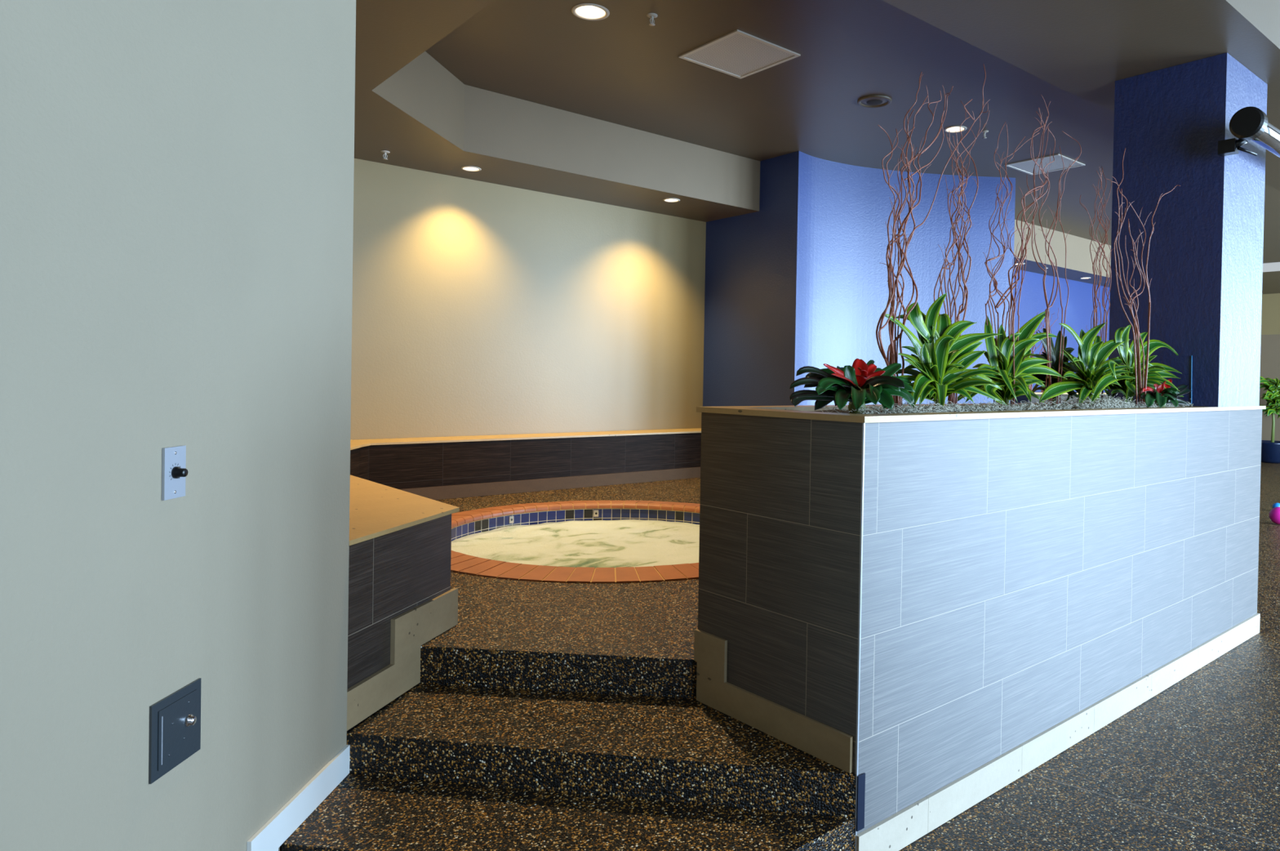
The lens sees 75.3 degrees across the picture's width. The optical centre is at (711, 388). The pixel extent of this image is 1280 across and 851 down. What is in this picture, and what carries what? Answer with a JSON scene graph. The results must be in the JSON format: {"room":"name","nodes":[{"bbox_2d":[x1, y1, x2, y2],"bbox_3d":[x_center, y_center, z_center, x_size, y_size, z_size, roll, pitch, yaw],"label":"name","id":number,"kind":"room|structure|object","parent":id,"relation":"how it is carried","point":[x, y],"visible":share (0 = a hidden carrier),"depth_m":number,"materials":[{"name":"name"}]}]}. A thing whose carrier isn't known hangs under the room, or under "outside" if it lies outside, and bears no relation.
{"room":"spa hot tub area","nodes":[
{"label":"spa hot tub area","id":0,"kind":"room"},
{"bbox_2d":[0,0,355,850],"bbox_3d":[-1.289,-0.651,0.323,0.200,4.200,4.700,1,1,1],"label":"wall","id":1,"kind":"structure","parent":0,"point":[176,176],"depth_m":1.80,"materials":[{"name":"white paint"}]},
{"bbox_2d":[161,444,187,500],"bbox_3d":[-1.170,0.185,1.814,0.029,0.113,0.070,1,1,1],"label":"dimmer switch","id":2,"kind":"object","parent":1,"relation":"attached to","point":[174,472],"visible":1,"depth_m":1.80,"materials":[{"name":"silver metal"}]},
{"bbox_2d":[148,677,201,783],"bbox_3d":[-1.184,0.757,1.837,0.021,0.166,0.166,1,1,1],"label":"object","id":3,"kind":"object","parent":1,"relation":"attached to","point":[175,719],"visible":1,"depth_m":1.82,"materials":[{"name":"grey metal"}]},
{"bbox_2d":[246,744,350,850],"bbox_3d":[-1.191,1.296,2.412,0.012,0.262,0.565,1,1,1],"label":"baseboard","id":4,"kind":"structure","parent":1,"relation":"attached to","point":[283,823],"depth_m":2.38,"materials":[{"name":"white tile"}]},
{"bbox_2d":[350,158,706,439],"bbox_3d":[-1.774,-0.251,7.812,4.340,3.208,0.180,0,1,-41],"label":"wall","id":5,"kind":"structure","parent":0,"point":[479,308],"depth_m":7.64,"materials":[{"name":"beige paint"}]},
{"bbox_2d":[354,0,759,222],"bbox_3d":[-1.101,-2.080,6.083,5.571,0.513,3.600,0,1,-41],"label":"ceiling","id":6,"kind":"structure","parent":0,"point":[408,105],"depth_m":6.71,"materials":[{"name":"beige paint"}]},
{"bbox_2d":[380,150,390,159],"bbox_3d":[-2.555,-1.824,6.463,0.068,0.060,0.068,0,1,-41],"label":"sprinkler","id":7,"kind":"object","parent":6,"relation":"attached to","point":[384,152],"visible":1,"depth_m":6.45,"materials":[{"name":"white metal"}]},
{"bbox_2d":[461,165,481,171],"bbox_3d":[-2.022,-1.901,6.944,0.166,0.118,0.166,0,1,-41],"label":"recessed light","id":8,"kind":"object","parent":6,"relation":"in","point":[468,168],"visible":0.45,"depth_m":6.99,"materials":[{"name":"beige glass"}]},
{"bbox_2d":[662,198,679,202],"bbox_3d":[-0.388,-1.884,8.030,0.166,0.118,0.166,0,1,-41],"label":"recessed light","id":9,"kind":"object","parent":6,"relation":"in","point":[668,200],"visible":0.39,"depth_m":8.08,"materials":[{"name":"beige glass"}]},
{"bbox_2d":[346,462,1279,850],"bbox_3d":[5.708,1.525,8.906,25.600,0.100,13.200,0,1,-41],"label":"floor","id":10,"kind":"structure","parent":0,"point":[1195,766],"depth_m":3.11,"materials":[{"name":"grey stone"}]},
{"bbox_2d":[418,477,700,697],"bbox_3d":[0.553,1.187,6.659,7.137,0.440,4.671,0,1,-41],"label":"deck","id":11,"kind":"object","parent":10,"relation":"on","point":[624,638],"visible":0.2,"depth_m":3.34,"materials":[{"name":"brown stone"}]},
{"bbox_2d":[346,475,459,730],"bbox_3d":[-1.900,0.782,3.868,0.694,0.626,2.718,0,1,-41],"label":"wall","id":12,"kind":"structure","parent":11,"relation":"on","point":[401,597],"depth_m":3.02,"materials":[{"name":"tile"}]},
{"bbox_2d":[350,427,701,499],"bbox_3d":[-1.506,0.683,6.983,4.970,0.486,1.458,0,1,-41],"label":"bench","id":13,"kind":"object","parent":11,"relation":"on","point":[434,468],"visible":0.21,"depth_m":7.31,"materials":[{"name":"tile"}]},
{"bbox_2d":[281,773,855,850],"bbox_3d":[-0.406,1.356,2.384,1.631,0.168,0.407,1,1,8],"label":"step","id":14,"kind":"structure","parent":10,"relation":"on","point":[363,812],"depth_m":2.42,"materials":[{"name":"brown stone"}]},
{"bbox_2d":[450,500,699,582],"bbox_3d":[-0.666,1.166,5.529,2.770,0.463,2.770,0,1,-41],"label":"hot tub","id":15,"kind":"object","parent":10,"relation":"on","point":[464,523],"visible":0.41,"depth_m":5.95,"materials":[{"name":"tile"}]},
{"bbox_2d":[451,519,699,568],"bbox_3d":[-0.665,1.073,5.528,2.274,0.022,2.274,1,1,5],"label":"water","id":16,"kind":"object","parent":15,"relation":"in","point":[634,543],"visible":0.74,"depth_m":5.66,"materials":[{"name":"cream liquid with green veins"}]},
{"bbox_2d":[346,683,856,817],"bbox_3d":[-0.346,1.287,2.828,1.637,0.298,0.494,1,1,8],"label":"step","id":17,"kind":"structure","parent":10,"relation":"on","point":[681,749],"depth_m":2.65,"materials":[{"name":"brown stone"}]},
{"bbox_2d":[693,402,1266,850],"bbox_3d":[1.640,0.772,4.002,3.848,1.372,0.777,0,1,-41],"label":"planter","id":18,"kind":"object","parent":10,"relation":"on","point":[932,609],"visible":0.82,"depth_m":2.91,"materials":[{"name":"tile"}]},
{"bbox_2d":[794,404,1079,413],"bbox_3d":[1.372,0.095,3.752,2.857,0.016,0.547,0,1,-41],"label":"potting soil","id":19,"kind":"object","parent":18,"relation":"on","point":[837,410],"visible":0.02,"depth_m":3.19,"materials":[{"name":"grey gravel"}]},
{"bbox_2d":[789,358,914,413],"bbox_3d":[0.487,-0.005,2.753,0.309,0.196,0.866,2,1,40],"label":"bromeliad","id":20,"kind":"object","parent":19,"relation":"on","point":[860,384],"visible":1,"depth_m":2.69,"materials":[{"name":"green leaf"},{"name":"red leaf"}]},
{"bbox_2d":[875,63,988,411],"bbox_3d":[0.868,-0.619,3.281,0.783,1.476,0.170,0,1,-43],"label":"decorative branches","id":21,"kind":"object","parent":19,"relation":"on","point":[892,283],"visible":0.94,"depth_m":3.12,"materials":[{"name":"red plant"}]},
{"bbox_2d":[884,293,1002,408],"bbox_3d":[0.918,-0.149,3.235,0.440,0.488,0.766,1,1,18],"label":"dracaena","id":22,"kind":"object","parent":19,"relation":"on","point":[944,358],"visible":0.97,"depth_m":3.24,"materials":[{"name":"green plant"}]},
{"bbox_2d":[933,93,989,407],"bbox_3d":[1.057,-0.574,3.512,0.140,1.387,0.396,2,1,40],"label":"bunch","id":23,"kind":"object","parent":19,"relation":"on","point":[951,397],"visible":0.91,"depth_m":3.50,"materials":[{"name":"red plant"}]},
{"bbox_2d":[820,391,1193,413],"bbox_3d":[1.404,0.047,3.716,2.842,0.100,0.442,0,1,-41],"label":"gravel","id":24,"kind":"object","parent":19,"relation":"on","point":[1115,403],"visible":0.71,"depth_m":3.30,"materials":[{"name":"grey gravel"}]},
{"bbox_2d":[982,121,1039,408],"bbox_3d":[1.352,-0.551,3.786,0.104,1.346,0.519,2,1,42],"label":"bunch","id":25,"kind":"object","parent":19,"relation":"on","point":[995,282],"visible":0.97,"depth_m":3.71,"materials":[{"name":"red plant"}]},
{"bbox_2d":[957,311,1066,408],"bbox_3d":[1.323,-0.140,3.720,0.968,0.473,0.426,0,1,-41],"label":"dracaena","id":26,"kind":"object","parent":19,"relation":"on","point":[1025,366],"visible":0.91,"depth_m":3.68,"materials":[{"name":"green plant"}]},
{"bbox_2d":[1012,391,1048,403],"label":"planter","id":27,"kind":"object","parent":19,"relation":"in","point":[1024,397],"depth_m":10.63,"materials":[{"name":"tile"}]},
{"bbox_2d":[1028,307,1058,391],"bbox_3d":[4.468,-0.538,11.221,0.937,1.182,0.134,0,1,-41],"label":"bunch","id":28,"kind":"object","parent":27,"relation":"in","point":[1033,351],"visible":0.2,"depth_m":11.12,"materials":[{"name":"red plant"}]},
{"bbox_2d":[1039,311,1054,391],"bbox_3d":[4.548,-0.508,11.281,0.422,1.121,0.125,0,1,-41],"label":"bunch","id":29,"kind":"object","parent":27,"relation":"in","point":[1054,312],"visible":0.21,"depth_m":11.26,"materials":[{"name":"red plant"}]},
{"bbox_2d":[994,95,1081,408],"bbox_3d":[1.536,-0.621,3.863,0.109,1.492,0.741,2,1,44],"label":"decorative branches","id":30,"kind":"object","parent":19,"relation":"on","point":[1020,261],"visible":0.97,"depth_m":3.86,"materials":[{"name":"red plant"}]},
{"bbox_2d":[1027,328,1078,405],"bbox_3d":[1.765,-0.113,4.340,0.668,0.421,0.311,0,1,-41],"label":"leafy plant","id":31,"kind":"object","parent":19,"relation":"on","point":[1055,353],"visible":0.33,"depth_m":4.35,"materials":[{"name":"green plant"}]},
{"bbox_2d":[1056,391,1079,402],"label":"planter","id":32,"kind":"object","parent":19,"relation":"in","point":[1065,394],"depth_m":11.19,"materials":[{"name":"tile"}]},
{"bbox_2d":[1039,322,1135,408],"bbox_3d":[1.813,-0.121,4.095,1.389,0.445,0.407,0,1,-41],"label":"dracaena","id":33,"kind":"object","parent":19,"relation":"on","point":[1090,366],"visible":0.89,"depth_m":4.10,"materials":[{"name":"green plant"}]},
{"bbox_2d":[1080,166,1113,401],"bbox_3d":[2.092,-0.550,4.459,0.108,1.356,0.457,2,1,43],"label":"bunch","id":34,"kind":"object","parent":19,"relation":"on","point":[1095,306],"visible":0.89,"depth_m":4.46,"materials":[{"name":"red plant"}]},
{"bbox_2d":[1100,391,1106,401],"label":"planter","id":35,"kind":"object","parent":19,"relation":"in","point":[1104,393],"depth_m":11.96,"materials":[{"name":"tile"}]},
{"bbox_2d":[1090,324,1183,404],"bbox_3d":[2.050,-0.117,4.229,1.139,0.442,0.462,0,1,-41],"label":"dracaena","id":36,"kind":"object","parent":19,"relation":"on","point":[1156,371],"visible":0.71,"depth_m":4.29,"materials":[{"name":"green plant"}]},
{"bbox_2d":[1111,147,1180,407],"bbox_3d":[2.142,-0.511,4.099,0.777,1.288,0.079,0,1,-44],"label":"bunch","id":37,"kind":"object","parent":19,"relation":"in","point":[1136,335],"visible":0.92,"depth_m":4.02,"materials":[{"name":"red plant"}]},
{"bbox_2d":[1140,378,1191,408],"bbox_3d":[2.325,0.029,4.221,0.728,0.160,0.172,0,1,-41],"label":"bromeliad","id":38,"kind":"object","parent":18,"relation":"in","point":[1162,395],"visible":0.99,"depth_m":4.16,"materials":[{"name":"green plant"}]},
{"bbox_2d":[1259,376,1279,463],"bbox_3d":[11.261,0.621,16.553,0.760,1.728,0.760,1,1,5],"label":"potted plant","id":39,"kind":"object","parent":10,"relation":"on","point":[1270,449],"visible":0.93,"depth_m":16.45,"materials":[{"name":"green plant"}]},
{"bbox_2d":[1269,506,1279,524],"bbox_3d":[6.188,1.386,8.994,0.187,0.190,0.187,0,1,-41],"label":"ball","id":40,"kind":"object","parent":10,"relation":"on","point":[1274,513],"visible":1,"depth_m":8.96,"materials":[{"name":"pink plastic"}]},
{"bbox_2d":[1272,502,1279,507],"bbox_3d":[6.835,1.432,9.973,0.098,0.100,0.098,0,1,-41],"label":"ball","id":41,"kind":"object","parent":10,"relation":"on","point":[1275,504],"visible":0.54,"depth_m":9.95,"materials":[{"name":"blue plastic"}]},
{"bbox_2d":[425,0,1279,293],"bbox_3d":[5.633,-2.348,11.317,22.600,0.140,5.300,0,1,-41],"label":"ceiling","id":42,"kind":"structure","parent":0,"point":[620,68],"depth_m":6.35,"materials":[{"name":"beige paint"}]},
{"bbox_2d":[571,3,609,20],"bbox_3d":[-0.745,-2.370,5.084,0.235,0.118,0.235,0,1,-41],"label":"recessed light","id":43,"kind":"object","parent":42,"relation":"in","point":[589,11],"visible":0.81,"depth_m":5.15,"materials":[{"name":"beige glass"}]},
{"bbox_2d":[646,13,657,26],"bbox_3d":[-0.368,-2.283,5.117,0.068,0.060,0.068,0,1,-41],"label":"sprinkler","id":44,"kind":"object","parent":42,"relation":"attached to","point":[649,15],"visible":1,"depth_m":5.11,"materials":[{"name":"white metal"}]},
{"bbox_2d":[678,29,800,78],"bbox_3d":[0.192,-2.305,5.724,0.593,0.010,0.605,0,1,-41],"label":"ceiling vent","id":45,"kind":"object","parent":42,"relation":"in","point":[739,54],"visible":1,"depth_m":5.71,"materials":[{"name":"beige metal"}]},
{"bbox_2d":[857,94,891,107],"bbox_3d":[1.303,-2.291,6.599,0.270,0.018,0.270,0,1,-41],"label":"ceiling speaker","id":46,"kind":"object","parent":42,"relation":"attached to","point":[873,100],"visible":1,"depth_m":6.58,"materials":[{"name":"beige paint"}]},
{"bbox_2d":[866,99,882,104],"bbox_3d":[1.303,-2.284,6.599,0.128,0.004,0.128,0,1,-41],"label":"grille","id":47,"kind":"object","parent":46,"relation":"attached to","point":[868,101],"depth_m":6.59,"materials":[{"name":"grey metal"}]},
{"bbox_2d":[943,125,966,133],"bbox_3d":[2.156,-2.344,7.297,0.197,0.118,0.197,0,1,-41],"label":"recessed light","id":48,"kind":"object","parent":42,"relation":"in","point":[951,129],"visible":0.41,"depth_m":7.35,"materials":[{"name":"beige glass"}]},
{"bbox_2d":[981,129,988,138],"bbox_3d":[2.431,-2.259,7.349,0.068,0.060,0.068,0,1,-41],"label":"sprinkler","id":49,"kind":"object","parent":42,"relation":"attached to","point":[984,131],"visible":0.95,"depth_m":7.34,"materials":[{"name":"white metal"}]},
{"bbox_2d":[1004,153,1084,174],"bbox_3d":[3.398,-2.279,8.421,0.570,0.010,0.570,0,1,-41],"label":"ceiling vent","id":50,"kind":"object","parent":42,"relation":"in","point":[1026,166],"visible":0.95,"depth_m":8.41,"materials":[{"name":"beige metal"}]},
{"bbox_2d":[1262,262,1279,271],"bbox_3d":[10.241,-2.235,15.313,1.200,0.011,1.200,0,1,-41],"label":"ceiling light panel","id":51,"kind":"object","parent":42,"relation":"attached to","point":[1275,266],"visible":0.33,"depth_m":15.19,"materials":[{"name":"white plastic"}]},
{"bbox_2d":[702,151,1015,406],"bbox_3d":[1.537,-0.464,9.148,2.448,3.722,2.490,0,1,-41],"label":"wall","id":52,"kind":"structure","parent":0,"point":[793,283],"depth_m":8.66,"materials":[{"name":"paint"}]},
{"bbox_2d":[1013,268,1110,391],"bbox_3d":[5.017,-0.189,12.946,7.770,3.208,0.160,0,1,-41],"label":"wall","id":53,"kind":"structure","parent":0,"point":[1079,308],"depth_m":13.34,"materials":[{"name":"paint"}]},
{"bbox_2d":[1013,219,1111,287],"bbox_3d":[5.241,-2.043,12.705,7.770,0.513,0.740,0,1,-41],"label":"ceiling","id":54,"kind":"structure","parent":0,"point":[1079,264],"depth_m":12.30,"materials":[{"name":"beige paint"}]},
{"bbox_2d":[881,0,1279,191],"bbox_3d":[0.893,-2.053,4.569,12.600,0.459,3.100,0,1,-41],"label":"ceiling","id":55,"kind":"structure","parent":0,"point":[1081,48],"depth_m":4.21,"materials":[{"name":"beige paint"}]},
{"bbox_2d":[1107,52,1267,406],"bbox_3d":[2.795,-0.848,4.849,0.683,1.887,0.583,0,1,-41],"label":"wall column","id":56,"kind":"structure","parent":0,"point":[1205,264],"depth_m":4.59,"materials":[{"name":"blue paint"}]},
{"bbox_2d":[1190,355,1192,404],"bbox_3d":[2.613,-0.046,4.497,0.010,0.268,0.041,2,1,35],"label":"cable","id":57,"kind":"object","parent":56,"relation":"attached to","point":[1191,355],"visible":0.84,"depth_m":4.51,"materials":[{"name":"blue plastic"}]},
{"bbox_2d":[1217,106,1279,157],"bbox_3d":[3.292,-1.311,4.730,1.635,0.215,0.227,0,1,-41],"label":"wall light","id":58,"kind":"object","parent":56,"relation":"attached to","point":[1251,122],"visible":1,"depth_m":4.22,"materials":[{"name":"silver metal"}]},
{"bbox_2d":[1259,333,1279,440],"bbox_3d":[11.683,0.184,17.291,0.400,2.600,0.900,0,1,-41],"label":"wall pier","id":59,"kind":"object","parent":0,"point":[1270,344],"visible":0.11,"depth_m":17.12,"materials":[{"name":"beige paint"}]},
{"bbox_2d":[1261,293,1279,334],"bbox_3d":[15.997,-0.529,16.444,0.200,4.200,11.200,0,1,-41],"label":"wall","id":60,"kind":"structure","parent":0,"point":[1270,313],"depth_m":19.51,"materials":[{"name":"beige paint"}]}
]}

